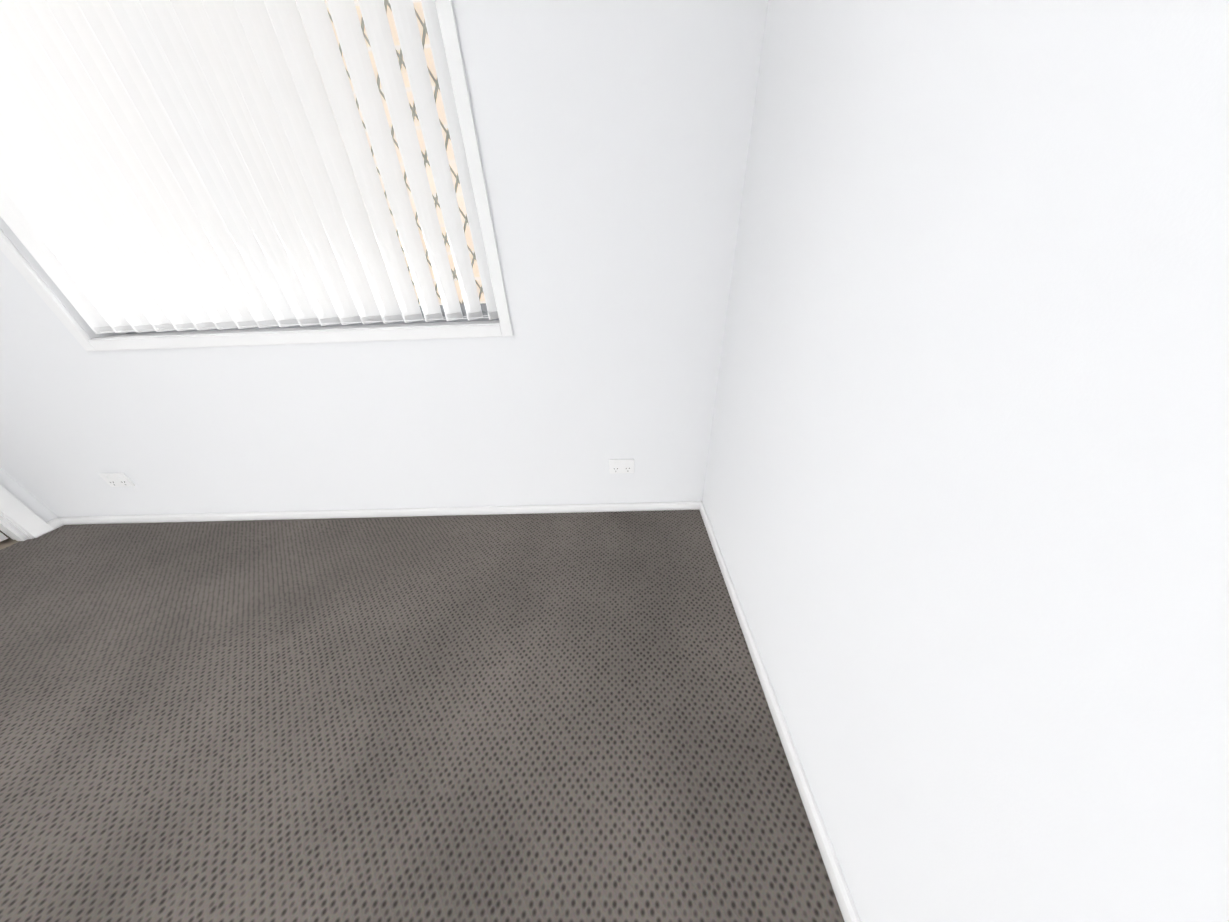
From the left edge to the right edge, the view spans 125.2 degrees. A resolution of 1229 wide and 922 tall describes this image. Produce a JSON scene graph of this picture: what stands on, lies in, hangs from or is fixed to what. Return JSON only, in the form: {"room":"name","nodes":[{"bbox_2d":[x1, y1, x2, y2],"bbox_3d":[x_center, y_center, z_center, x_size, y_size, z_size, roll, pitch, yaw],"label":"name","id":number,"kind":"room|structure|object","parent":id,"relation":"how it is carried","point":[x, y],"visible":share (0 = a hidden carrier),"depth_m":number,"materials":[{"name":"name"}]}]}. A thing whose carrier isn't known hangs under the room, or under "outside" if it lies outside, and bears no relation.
{"room":"bedroom","nodes":[
{"label":"bedroom","id":0,"kind":"room"},
{"bbox_2d":[0,531,19,549],"bbox_3d":[-4.302,1.077,0.560,2.765,0.056,2.690,-2,31,1],"label":"floor","id":1,"kind":"structure","parent":0,"point":[9,541],"depth_m":1.56,"materials":[{"name":"beige"}]},
{"bbox_2d":[0,468,57,521],"bbox_3d":[-2.974,-0.087,-0.080,0.090,2.500,2.600,-2,31,1],"label":"wall","id":2,"kind":"structure","parent":0,"point":[14,488],"depth_m":1.56,"materials":[{"name":"white paint"}]},
{"bbox_2d":[0,532,7,541],"bbox_3d":[-3.327,-0.468,1.031,0.697,2.028,0.179,-2,31,1],"label":"door","id":3,"kind":"structure","parent":2,"relation":"in","point":[3,537],"depth_m":1.55,"materials":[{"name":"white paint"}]},
{"bbox_2d":[0,485,54,540],"bbox_3d":[-2.964,-0.353,0.749,0.126,2.116,0.807,-2,31,1],"label":"door frame","id":4,"kind":"structure","parent":2,"relation":"attached to","point":[21,515],"depth_m":1.54,"materials":[{"name":"white"}]},
{"bbox_2d":[0,0,767,516],"bbox_3d":[-2.619,-0.818,1.136,6.210,2.500,0.240,-2,31,1],"label":"wall","id":5,"kind":"structure","parent":0,"point":[614,140],"depth_m":1.24,"materials":[{"name":"white paint"}]},
{"bbox_2d":[98,473,134,486],"bbox_3d":[-2.383,0.091,1.525,0.116,0.074,0.012,-2,31,1],"label":"electrical outlet","id":6,"kind":"object","parent":5,"relation":"attached to","point":[116,479],"visible":1,"depth_m":1.52,"materials":[{"name":"white plastic"}]},
{"bbox_2d":[0,0,512,350],"bbox_3d":[-1.218,-1.049,0.942,1.640,1.310,0.178,-2,31,1],"label":"window","id":7,"kind":"structure","parent":5,"relation":"in","point":[501,326],"depth_m":1.17,"materials":[{"name":"white"}]},
{"bbox_2d":[0,0,498,333],"bbox_3d":[-1.218,-1.042,0.918,1.540,1.210,0.086,-2,31,1],"label":"window blinds","id":8,"kind":"object","parent":7,"relation":"attached to","point":[177,165],"visible":0.94,"depth_m":0.98,"materials":[{"name":"white plastic"}]},
{"bbox_2d":[361,17,370,46],"bbox_3d":[-0.727,-1.252,0.934,0.012,0.055,0.016,-2,31,1],"label":"window grille","id":9,"kind":"object","parent":7,"relation":"attached to","point":[362,22],"depth_m":0.93,"materials":[{"name":"white metal"}]},
{"bbox_2d":[377,75,385,100],"bbox_3d":[-0.723,-1.156,0.991,0.012,0.053,0.016,-2,31,1],"label":"window grille","id":10,"kind":"object","parent":7,"relation":"attached to","point":[378,79],"depth_m":0.99,"materials":[{"name":"white metal"}]},
{"bbox_2d":[384,0,391,13],"bbox_3d":[-0.643,-1.292,0.910,0.017,0.023,0.016,-2,31,1],"label":"window grille","id":11,"kind":"object","parent":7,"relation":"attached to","point":[386,2],"depth_m":0.91,"materials":[{"name":"white metal"}]},
{"bbox_2d":[391,125,398,148],"bbox_3d":[-0.720,-1.061,1.047,0.011,0.054,0.016,-2,31,1],"label":"window grille","id":12,"kind":"object","parent":7,"relation":"attached to","point":[392,130],"depth_m":1.04,"materials":[{"name":"white metal"}]},
{"bbox_2d":[395,46,406,70],"bbox_3d":[-0.640,-1.207,0.960,0.017,0.048,0.016,-2,31,1],"label":"window grille","id":13,"kind":"object","parent":7,"relation":"attached to","point":[401,62],"depth_m":0.96,"materials":[{"name":"white metal"}]},
{"bbox_2d":[404,172,410,191],"bbox_3d":[-0.716,-0.964,1.104,0.012,0.050,0.016,-2,31,1],"label":"window grille","id":14,"kind":"object","parent":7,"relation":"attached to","point":[405,176],"depth_m":1.10,"materials":[{"name":"white metal"}]},
{"bbox_2d":[409,103,418,120],"bbox_3d":[-0.636,-1.111,1.017,0.017,0.039,0.016,-2,31,1],"label":"window grille","id":15,"kind":"object","parent":7,"relation":"attached to","point":[414,114],"depth_m":1.01,"materials":[{"name":"white metal"}]},
{"bbox_2d":[415,212,421,231],"bbox_3d":[-0.712,-0.869,1.160,0.012,0.055,0.016,-2,31,1],"label":"window grille","id":16,"kind":"object","parent":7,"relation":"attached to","point":[416,218],"depth_m":1.16,"materials":[{"name":"white metal"}]},
{"bbox_2d":[414,8,427,49],"bbox_3d":[-0.556,-1.256,0.931,0.023,0.077,0.016,-2,31,1],"label":"window grille","id":17,"kind":"object","parent":7,"relation":"attached to","point":[425,32],"depth_m":0.93,"materials":[{"name":"white metal"}]},
{"bbox_2d":[421,150,429,168],"bbox_3d":[-0.632,-1.014,1.074,0.018,0.044,0.016,-2,31,1],"label":"window grille","id":18,"kind":"object","parent":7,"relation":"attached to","point":[425,157],"depth_m":1.07,"materials":[{"name":"white metal"}]},
{"bbox_2d":[427,66,439,103],"bbox_3d":[-0.552,-1.161,0.987,0.023,0.078,0.016,-2,31,1],"label":"window grille","id":19,"kind":"object","parent":7,"relation":"attached to","point":[435,80],"depth_m":0.98,"materials":[{"name":"white metal"}]},
{"bbox_2d":[432,192,440,208],"bbox_3d":[-0.628,-0.921,1.129,0.017,0.044,0.016,-2,31,1],"label":"window grille","id":20,"kind":"object","parent":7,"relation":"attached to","point":[436,203],"depth_m":1.13,"materials":[{"name":"white metal"}]},
{"bbox_2d":[439,119,450,150],"bbox_3d":[-0.548,-1.065,1.044,0.022,0.073,0.016,-2,31,1],"label":"window grille","id":21,"kind":"object","parent":7,"relation":"attached to","point":[446,131],"depth_m":1.04,"materials":[{"name":"white metal"}]},
{"bbox_2d":[442,233,449,246],"bbox_3d":[-0.625,-0.822,1.187,0.017,0.040,0.016,-2,31,1],"label":"window grille","id":22,"kind":"object","parent":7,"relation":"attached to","point":[445,237],"depth_m":1.18,"materials":[{"name":"white metal"}]},
{"bbox_2d":[450,267,458,281],"bbox_3d":[-0.621,-0.727,1.243,0.018,0.048,0.016,-2,31,1],"label":"window grille","id":23,"kind":"object","parent":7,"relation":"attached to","point":[453,272],"depth_m":1.24,"materials":[{"name":"white metal"}]},
{"bbox_2d":[449,165,460,192],"bbox_3d":[-0.544,-0.971,1.099,0.023,0.071,0.016,-2,31,1],"label":"window grille","id":24,"kind":"object","parent":7,"relation":"attached to","point":[457,180],"depth_m":1.10,"materials":[{"name":"white metal"}]},
{"bbox_2d":[458,206,468,233],"bbox_3d":[-0.541,-0.873,1.156,0.023,0.078,0.016,-2,31,1],"label":"window grille","id":25,"kind":"object","parent":7,"relation":"attached to","point":[466,220],"depth_m":1.15,"materials":[{"name":"white metal"}]},
{"bbox_2d":[467,245,476,268],"bbox_3d":[-0.537,-0.777,1.213,0.023,0.073,0.016,-2,31,1],"label":"window grille","id":26,"kind":"object","parent":7,"relation":"attached to","point":[474,256],"depth_m":1.21,"materials":[{"name":"white metal"}]},
{"bbox_2d":[475,279,483,300],"bbox_3d":[-0.533,-0.682,1.269,0.023,0.073,0.016,-2,31,1],"label":"window grille","id":27,"kind":"object","parent":7,"relation":"attached to","point":[481,289],"depth_m":1.27,"materials":[{"name":"white metal"}]},
{"bbox_2d":[609,459,633,473],"bbox_3d":[0.034,0.025,1.475,0.116,0.074,0.012,-2,31,1],"label":"electrical outlet","id":28,"kind":"object","parent":5,"relation":"attached to","point":[621,465],"visible":1,"depth_m":1.47,"materials":[{"name":"white plastic"}]},
{"bbox_2d":[0,510,843,921],"bbox_3d":[-1.199,0.967,0.535,3.445,0.060,2.596,-2,31,1],"label":"floor carpet","id":29,"kind":"object","parent":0,"point":[504,718],"visible":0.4,"depth_m":0.85,"materials":[{"name":"grey carpet"}]},
{"bbox_2d":[46,501,860,921],"bbox_3d":[-1.228,0.924,0.508,3.320,0.044,2.600,-2,31,1],"label":"baseboard","id":30,"kind":"structure","parent":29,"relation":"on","point":[830,859],"depth_m":1.59,"materials":[{"name":"white"}]},
{"bbox_2d":[702,0,1228,921],"bbox_3d":[0.434,-0.180,-0.151,0.090,2.500,2.600,-2,31,1],"label":"wall","id":31,"kind":"structure","parent":0,"point":[966,496],"depth_m":0.34,"materials":[{"name":"white paint"}]},
{"bbox_3d":[-2.861,-1.042,4.488,16.000,0.100,5.760,-2,31,1],"label":"ground","id":32,"kind":"structure","parent":0,"visible":0},
{"bbox_2d":[295,0,485,305],"bbox_3d":[-2.923,-2.365,3.220,16.000,3.470,0.360,-2,31,1],"label":"wall","id":33,"kind":"structure","parent":32,"relation":"on","point":[431,67],"depth_m":2.82,"materials":[{"name":"paint"}]}
]}

